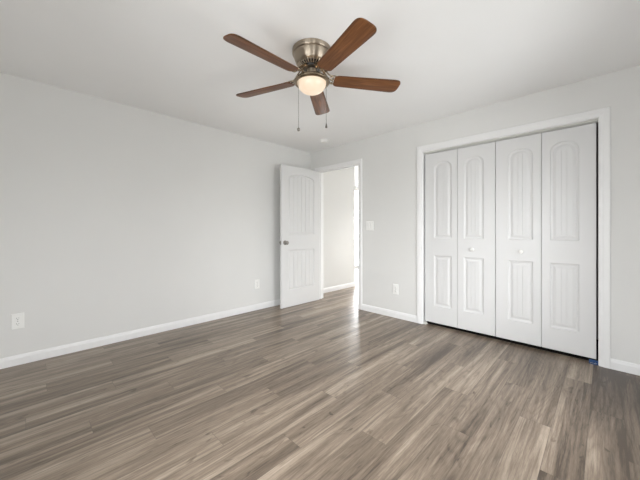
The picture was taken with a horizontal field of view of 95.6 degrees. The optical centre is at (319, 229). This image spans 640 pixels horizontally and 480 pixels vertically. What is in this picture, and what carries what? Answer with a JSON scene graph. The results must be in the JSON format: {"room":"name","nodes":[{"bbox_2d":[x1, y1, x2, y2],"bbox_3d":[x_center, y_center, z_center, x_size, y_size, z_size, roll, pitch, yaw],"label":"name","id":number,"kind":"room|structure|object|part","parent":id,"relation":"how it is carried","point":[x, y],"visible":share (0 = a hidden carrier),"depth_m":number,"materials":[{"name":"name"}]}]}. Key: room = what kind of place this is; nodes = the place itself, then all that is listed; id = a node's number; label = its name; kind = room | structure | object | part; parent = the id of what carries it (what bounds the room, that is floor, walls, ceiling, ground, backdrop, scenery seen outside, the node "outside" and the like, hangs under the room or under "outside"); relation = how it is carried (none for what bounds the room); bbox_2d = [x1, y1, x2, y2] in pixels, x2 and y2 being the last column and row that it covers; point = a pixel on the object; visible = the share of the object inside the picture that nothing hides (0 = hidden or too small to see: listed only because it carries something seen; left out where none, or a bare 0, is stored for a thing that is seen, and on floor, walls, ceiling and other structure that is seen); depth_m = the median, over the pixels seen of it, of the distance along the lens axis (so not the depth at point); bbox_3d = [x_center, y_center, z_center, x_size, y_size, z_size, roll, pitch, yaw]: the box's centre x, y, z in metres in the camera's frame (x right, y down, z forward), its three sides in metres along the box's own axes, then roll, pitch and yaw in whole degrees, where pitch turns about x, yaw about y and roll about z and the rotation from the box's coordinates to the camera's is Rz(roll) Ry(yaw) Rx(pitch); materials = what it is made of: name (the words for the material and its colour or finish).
{"room":"empty bedroom","nodes":[
{"label":"empty bedroom","id":0,"kind":"room"},
{"bbox_2d":[0,72,310,358],"bbox_3d":[-1.628,-0.076,3.495,0.120,2.440,4.070,0,0,44],"label":"wall","id":1,"kind":"structure","parent":0,"point":[115,218],"depth_m":2.98,"materials":[{"name":"paint"}]},
{"bbox_2d":[11,313,23,329],"bbox_3d":[-2.557,0.774,2.456,0.008,0.130,0.078,0,0,44],"label":"electrical outlet","id":2,"kind":"object","parent":1,"relation":"attached to","point":[17,320],"visible":1,"depth_m":2.45,"materials":[{"name":"white plastic"}]},
{"bbox_2d":[0,299,279,368],"bbox_3d":[-1.538,1.102,3.491,0.014,0.084,3.950,0,0,44],"label":"baseboard","id":3,"kind":"structure","parent":1,"relation":"attached to","point":[6,362],"depth_m":2.96,"materials":[{"name":"paint"}]},
{"bbox_2d":[255,279,259,288],"bbox_3d":[-0.896,0.777,4.149,0.008,0.130,0.078,0,0,44],"label":"electrical outlet","id":4,"kind":"object","parent":1,"relation":"attached to","point":[257,282],"visible":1,"depth_m":4.15,"materials":[{"name":"white plastic"}]},
{"bbox_2d":[0,268,639,479],"bbox_3d":[-0.015,1.180,4.518,7.790,0.088,7.790,0,0,44],"label":"floor","id":5,"kind":"structure","parent":0,"point":[326,388],"depth_m":1.88,"materials":[{"name":"grey wood"}]},
{"bbox_2d":[589,359,597,364],"bbox_3d":[2.346,1.131,2.489,0.059,0.026,0.064,0,0,44],"label":"bracket","id":6,"kind":"object","parent":5,"relation":"on","point":[591,361],"visible":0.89,"depth_m":2.48,"materials":[{"name":"blue plastic"}]},
{"bbox_2d":[0,0,639,186],"bbox_3d":[-0.015,-1.336,4.518,7.790,0.080,7.790,0,0,44],"label":"ceiling","id":7,"kind":"structure","parent":0,"point":[172,58],"depth_m":2.16,"materials":[{"name":"paint"}]},
{"bbox_2d":[223,18,399,130],"bbox_3d":[-0.092,-0.991,2.061,1.291,0.610,1.239,0,0,44],"label":"ceiling fan","id":8,"kind":"object","parent":7,"relation":"hanging from","point":[312,56],"visible":1,"depth_m":2.00,"materials":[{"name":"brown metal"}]},
{"bbox_3d":[-0.346,-1.084,1.797,0.138,0.006,0.507,17,13,42],"label":"blade","id":9,"kind":"part","parent":8,"relation":"part of","materials":[{"name":"brown wood"}]},
{"bbox_3d":[-0.434,-1.093,2.278,0.507,0.007,0.138,1,13,26],"label":"blade","id":10,"kind":"part","parent":8,"relation":"part of","materials":[{"name":"brown wood"}]},
{"bbox_3d":[-0.149,-0.879,2.023,0.003,0.359,0.004,0,0,44],"label":"pull chain","id":11,"kind":"part","parent":8,"relation":"part of","materials":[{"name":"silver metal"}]},
{"bbox_3d":[-0.151,-1.124,2.001,0.090,0.086,0.176,1,2,44],"label":"blade arm","id":12,"kind":"part","parent":8,"relation":"part of","materials":[{"name":"silver metal"}]},
{"bbox_3d":[-0.059,-1.027,2.098,0.205,0.086,0.205,0,0,44],"label":"lamp shade","id":13,"kind":"part","parent":8,"relation":"part of","materials":[{"name":"beige glass"}]},
{"bbox_3d":[-0.004,-1.097,2.511,0.138,0.006,0.507,-12,-1,8],"label":"blade","id":14,"kind":"part","parent":8,"relation":"part of","materials":[{"name":"brown wood"}]},
{"bbox_3d":[0.004,-1.123,1.981,0.090,0.086,0.176,-1,1,-28],"label":"blade arm","id":15,"kind":"part","parent":8,"relation":"part of","materials":[{"name":"silver metal"}]},
{"bbox_3d":[0.072,-1.126,2.121,0.176,0.086,0.090,0,1,-10],"label":"blade arm","id":16,"kind":"part","parent":8,"relation":"part of","materials":[{"name":"silver metal"}]},
{"bbox_3d":[0.139,-1.082,1.732,0.138,0.006,0.507,13,-5,-28],"label":"blade","id":17,"kind":"part","parent":8,"relation":"part of","materials":[{"name":"brown wood"}]},
{"bbox_3d":[0.351,-1.091,2.173,0.507,0.006,0.138,0,-11,-10],"label":"blade","id":18,"kind":"part","parent":8,"relation":"part of","materials":[{"name":"brown wood"}]},
{"bbox_2d":[319,139,327,143],"bbox_3d":[0.056,-1.276,4.204,0.128,0.041,0.128,0,0,44],"label":"smoke detector","id":19,"kind":"object","parent":7,"relation":"attached to","point":[323,141],"visible":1,"depth_m":4.16,"materials":[{"name":"white plastic"}]},
{"bbox_2d":[323,167,354,287],"bbox_3d":[-0.899,-0.076,6.633,3.325,2.440,1.190,0,0,44],"label":"wall","id":20,"kind":"structure","parent":0,"point":[338,185],"depth_m":5.54,"materials":[{"name":"paint"}]},
{"bbox_2d":[323,282,354,292],"bbox_3d":[0.292,1.102,5.464,0.014,0.084,1.190,0,0,44],"label":"baseboard","id":21,"kind":"structure","parent":20,"relation":"attached to","point":[343,286],"depth_m":5.52,"materials":[{"name":"paint"}]},
{"bbox_2d":[311,65,639,363],"bbox_3d":[1.363,-0.076,3.495,4.390,2.440,0.120,0,0,44],"label":"wall","id":22,"kind":"structure","parent":0,"point":[389,159],"depth_m":3.07,"materials":[{"name":"paint"}]},
{"bbox_2d":[279,164,318,308],"bbox_3d":[-0.296,0.096,4.471,0.175,2.086,0.793,0,0,44],"label":"door","id":23,"kind":"structure","parent":22,"relation":"in","point":[299,187],"depth_m":4.43,"materials":[{"name":"paint"}]},
{"bbox_2d":[315,159,361,309],"bbox_3d":[0.307,0.056,4.532,0.981,2.176,0.153,0,0,44],"label":"door frame","id":24,"kind":"structure","parent":22,"relation":"attached to","point":[354,163],"depth_m":4.38,"materials":[{"name":"paint"}]},
{"bbox_2d":[366,221,373,229],"bbox_3d":[0.695,-0.053,4.059,0.122,0.126,0.012,0,0,44],"label":"light switch","id":25,"kind":"object","parent":22,"relation":"attached to","point":[369,224],"visible":1,"depth_m":4.06,"materials":[{"name":"white plastic"}]},
{"bbox_2d":[393,284,397,294],"bbox_3d":[0.984,0.775,3.778,0.078,0.130,0.008,0,0,44],"label":"electrical outlet","id":26,"kind":"object","parent":22,"relation":"attached to","point":[395,286],"visible":1,"depth_m":3.77,"materials":[{"name":"white plastic"}]},
{"bbox_2d":[362,304,639,375],"bbox_3d":[1.321,1.102,3.443,4.136,0.084,0.014,0,0,44],"label":"baseboard","id":27,"kind":"structure","parent":22,"relation":"attached to","point":[632,368],"depth_m":3.59,"materials":[{"name":"paint"}]},
{"bbox_2d":[424,119,597,154],"bbox_3d":[1.829,-0.933,3.018,1.537,0.017,0.040,0,0,44],"label":"door track","id":28,"kind":"object","parent":22,"relation":"attached to","point":[595,120],"visible":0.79,"depth_m":2.88,"materials":[{"name":"metal"}]},
{"bbox_2d":[425,142,495,335],"bbox_3d":[1.545,0.096,3.270,0.750,2.019,0.071,0,0,44],"label":"door","id":29,"kind":"structure","parent":28,"relation":"hanging from","point":[460,183],"depth_m":3.24,"materials":[{"name":"paint"}]},
{"bbox_2d":[496,123,595,358],"bbox_3d":[2.086,0.096,2.739,0.753,2.019,0.071,0,0,44],"label":"door","id":30,"kind":"structure","parent":28,"relation":"hanging from","point":[546,181],"depth_m":2.71,"materials":[{"name":"paint"}]},
{"bbox_2d":[417,106,610,368],"bbox_3d":[1.833,0.064,3.022,1.683,2.159,0.136,0,0,44],"label":"trim","id":31,"kind":"structure","parent":22,"relation":"attached to","point":[603,115],"depth_m":2.43,"materials":[{"name":"paint"}]},
{"bbox_2d":[431,122,597,339],"bbox_3d":[2.125,-0.076,3.322,1.920,2.440,0.700,0,0,44],"label":"wall","id":32,"kind":"structure","parent":0,"point":[596,122],"depth_m":3.01,"materials":[{"name":"paint"}]},
{"bbox_3d":[0.585,-0.076,6.864,5.360,2.440,3.600,0,0,44],"label":"wall","id":33,"kind":"structure","parent":0,"visible":0},
{"bbox_2d":[355,186,357,267],"bbox_3d":[1.670,-0.076,8.199,3.940,2.440,0.135,0,0,44],"label":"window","id":34,"kind":"structure","parent":33,"relation":"in","point":[356,187],"depth_m":8.74,"materials":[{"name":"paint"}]}
]}

